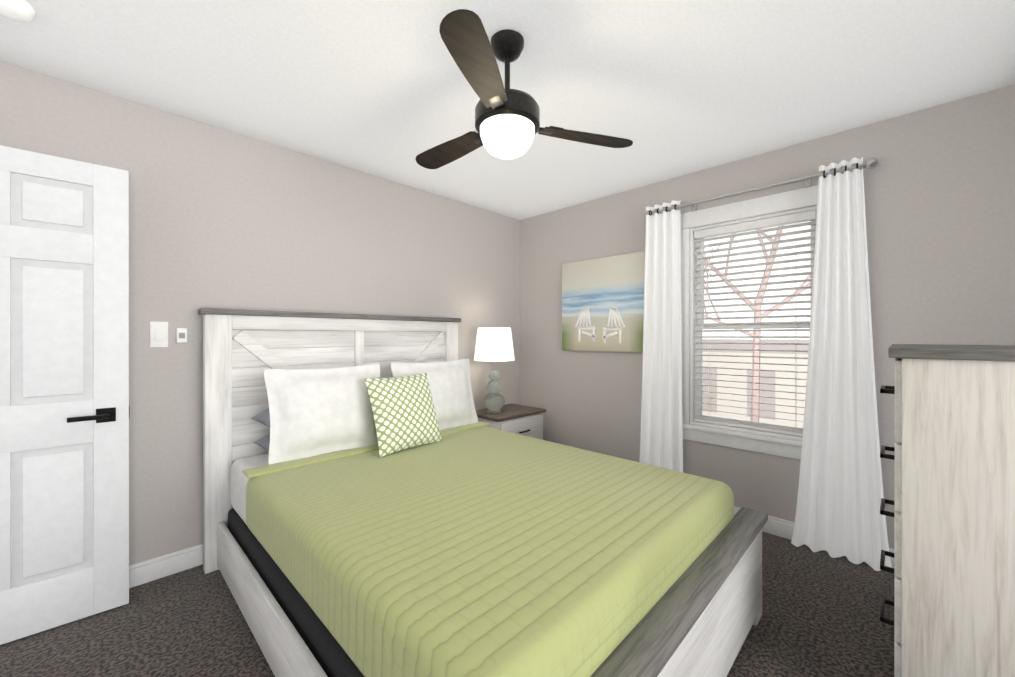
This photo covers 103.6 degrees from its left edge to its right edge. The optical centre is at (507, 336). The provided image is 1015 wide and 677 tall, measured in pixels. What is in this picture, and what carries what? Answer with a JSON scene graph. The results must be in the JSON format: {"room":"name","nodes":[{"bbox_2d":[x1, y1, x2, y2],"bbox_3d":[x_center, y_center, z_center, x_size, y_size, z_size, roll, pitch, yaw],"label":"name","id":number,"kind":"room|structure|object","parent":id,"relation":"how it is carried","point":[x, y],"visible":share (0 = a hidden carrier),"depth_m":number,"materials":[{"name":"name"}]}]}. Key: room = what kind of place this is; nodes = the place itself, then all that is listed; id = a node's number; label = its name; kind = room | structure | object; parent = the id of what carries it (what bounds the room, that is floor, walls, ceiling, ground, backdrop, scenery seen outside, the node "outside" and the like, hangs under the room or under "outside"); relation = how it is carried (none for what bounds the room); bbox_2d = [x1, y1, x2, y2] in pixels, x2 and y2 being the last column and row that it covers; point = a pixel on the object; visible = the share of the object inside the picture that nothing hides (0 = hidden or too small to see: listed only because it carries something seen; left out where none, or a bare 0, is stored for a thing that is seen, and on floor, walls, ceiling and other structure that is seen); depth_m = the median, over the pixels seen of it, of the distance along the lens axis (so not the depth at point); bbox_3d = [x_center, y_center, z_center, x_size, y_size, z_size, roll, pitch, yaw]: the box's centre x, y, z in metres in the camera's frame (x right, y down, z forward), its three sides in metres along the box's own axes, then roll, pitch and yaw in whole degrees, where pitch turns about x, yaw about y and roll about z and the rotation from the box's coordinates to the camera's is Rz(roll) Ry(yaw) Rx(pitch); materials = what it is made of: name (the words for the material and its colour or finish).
{"room":"bedroom","nodes":[
{"label":"bedroom","id":0,"kind":"room"},
{"bbox_2d":[0,61,519,564],"bbox_3d":[-1.216,0.036,2.786,0.120,2.440,3.960,0,0,44],"label":"wall","id":1,"kind":"structure","parent":0,"point":[222,219],"depth_m":2.27,"materials":[{"name":"paint"}]},
{"bbox_2d":[150,322,167,347],"bbox_3d":[-1.813,-0.011,2.080,0.010,0.134,0.072,0,0,44],"label":"light switch","id":2,"kind":"object","parent":1,"relation":"attached to","point":[158,334],"visible":1,"depth_m":2.08,"materials":[{"name":"white plastic"}]},
{"bbox_2d":[129,544,202,587],"bbox_3d":[-1.167,1.201,2.739,0.016,0.110,3.720,0,0,44],"label":"baseboard","id":3,"kind":"structure","parent":1,"relation":"attached to","point":[146,571],"depth_m":2.09,"materials":[{"name":"white wood"}]},
{"bbox_2d":[176,328,186,342],"bbox_3d":[-1.746,-0.006,2.143,0.019,0.080,0.045,0,0,44],"label":"switch","id":4,"kind":"object","parent":1,"relation":"attached to","point":[181,335],"visible":1,"depth_m":2.13,"materials":[{"name":"white plastic"}]},
{"bbox_2d":[0,532,893,676],"bbox_3d":[-0.021,1.307,1.620,3.460,0.100,3.960,0,0,44],"label":"floor","id":5,"kind":"structure","parent":0,"point":[820,616],"depth_m":1.69,"materials":[{"name":"carpet"}]},
{"bbox_2d":[198,308,767,676],"bbox_3d":[-0.244,0.553,1.976,2.277,1.407,1.736,0,0,44],"label":"bed","id":6,"kind":"object","parent":5,"relation":"on","point":[399,510],"visible":1,"depth_m":1.52,"materials":[{"name":"green fabric"}]},
{"bbox_2d":[476,404,545,439],"bbox_3d":[-0.005,0.955,3.547,0.450,0.600,0.596,0,0,44],"label":"nightstand","id":7,"kind":"object","parent":5,"relation":"on","point":[521,419],"visible":0.33,"depth_m":3.42,"materials":[{"name":"white wood"}]},
{"bbox_2d":[474,327,514,413],"bbox_3d":[-0.114,0.289,3.442,0.350,0.730,0.350,0,0,44],"label":"lamp","id":8,"kind":"object","parent":7,"relation":"on","point":[494,345],"visible":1,"depth_m":3.33,"materials":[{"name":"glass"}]},
{"bbox_2d":[880,344,1014,676],"bbox_3d":[1.649,0.646,1.400,0.500,1.222,0.824,0,0,44],"label":"dresser","id":9,"kind":"object","parent":5,"relation":"on","point":[953,554],"visible":1,"depth_m":1.17,"materials":[{"name":"white wood"}]},
{"bbox_2d":[0,0,1014,219],"bbox_3d":[-0.021,-1.233,1.618,3.460,0.100,3.960,0,0,44],"label":"ceiling","id":10,"kind":"structure","parent":0,"point":[670,89],"depth_m":1.79,"materials":[{"name":"paint"}]},
{"bbox_2d":[0,0,34,21],"bbox_3d":[-1.766,-1.164,1.406,0.136,0.038,0.136,0,0,44],"label":"smoke detector","id":11,"kind":"object","parent":10,"relation":"attached to","point":[21,10],"visible":1,"depth_m":1.41,"materials":[{"name":"white plastic"}]},
{"bbox_2d":[416,9,632,168],"bbox_3d":[-0.090,-0.955,1.699,0.891,0.455,1.020,0,0,44],"label":"fan","id":12,"kind":"object","parent":10,"relation":"hanging from","point":[507,122],"visible":1,"depth_m":1.52,"materials":[{"name":"brown wood"}]},
{"bbox_2d":[520,84,1014,548],"bbox_3d":[1.320,0.035,2.992,3.460,2.440,0.120,0,0,44],"label":"wall","id":13,"kind":"structure","parent":0,"point":[939,187],"depth_m":2.22,"materials":[{"name":"paint"}]},
{"bbox_2d":[562,251,644,352],"bbox_3d":[0.798,-0.270,3.388,0.809,0.790,0.039,0,0,44],"label":"framed picture","id":14,"kind":"object","parent":13,"relation":"attached to","point":[602,304],"visible":1,"depth_m":3.35,"materials":[{"name":"multicoloured paper"}]},
{"bbox_2d":[680,185,817,459],"bbox_3d":[1.621,-0.074,2.667,0.975,1.650,0.165,0,0,44],"label":"window","id":15,"kind":"structure","parent":13,"relation":"in","point":[775,204],"depth_m":2.76,"materials":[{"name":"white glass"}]},
{"bbox_2d":[694,210,816,436],"bbox_3d":[1.609,-0.075,2.655,0.703,1.374,0.056,0,0,44],"label":"window blinds","id":16,"kind":"object","parent":15,"relation":"attached to","point":[795,218],"visible":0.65,"depth_m":2.63,"materials":[{"name":"white plastic"}]},
{"bbox_2d":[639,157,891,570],"bbox_3d":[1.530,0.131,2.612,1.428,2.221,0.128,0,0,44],"label":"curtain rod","id":17,"kind":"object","parent":13,"relation":"attached to","point":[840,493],"visible":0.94,"depth_m":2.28,"materials":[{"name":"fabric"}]},
{"bbox_2d":[639,209,682,471],"bbox_3d":[1.130,0.161,2.972,0.353,2.159,0.071,0,0,44],"label":"curtain","id":18,"kind":"object","parent":17,"relation":"hanging from","point":[661,434],"depth_m":2.94,"materials":[{"name":"white fabric"}]},
{"bbox_2d":[791,168,891,570],"bbox_3d":[1.867,0.162,2.252,0.442,2.160,0.084,0,0,44],"label":"curtain","id":19,"kind":"object","parent":17,"relation":"hanging from","point":[840,488],"depth_m":2.24,"materials":[{"name":"white fabric"}]},
{"bbox_2d":[734,506,893,567],"bbox_3d":[1.276,1.201,2.941,3.150,0.110,0.016,0,0,44],"label":"baseboard","id":20,"kind":"structure","parent":13,"relation":"attached to","point":[779,527],"depth_m":2.51,"materials":[{"name":"white wood"}]},
{"bbox_3d":[-1.363,0.038,0.245,3.460,2.440,0.120,0,0,44],"label":"wall","id":21,"kind":"structure","parent":0,"visible":0},
{"bbox_2d":[0,145,129,644],"bbox_3d":[-2.066,0.237,1.596,0.155,2.020,0.810,0,0,44],"label":"door","id":22,"kind":"structure","parent":21,"relation":"in","point":[64,391],"depth_m":1.73,"materials":[{"name":"white wood"}]},
{"label":"outside","id":23,"kind":"structure","parent":0,"visible":0},
{"bbox_2d":[703,221,809,339],"bbox_3d":[3.660,-0.746,4.830,12.000,8.000,0.020,0,0,44],"label":"sky","id":24,"kind":"structure","parent":23,"point":[780,313],"depth_m":5.19,"materials":[{"name":"white"}]},
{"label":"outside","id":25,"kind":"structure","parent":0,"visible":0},
{"bbox_2d":[702,225,809,427],"bbox_3d":[2.870,-0.149,4.737,3.600,4.808,0.719,0,0,44],"label":"tree","id":26,"kind":"object","parent":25,"point":[749,412],"depth_m":4.85,"materials":[{"name":"brown plant"}]}
]}

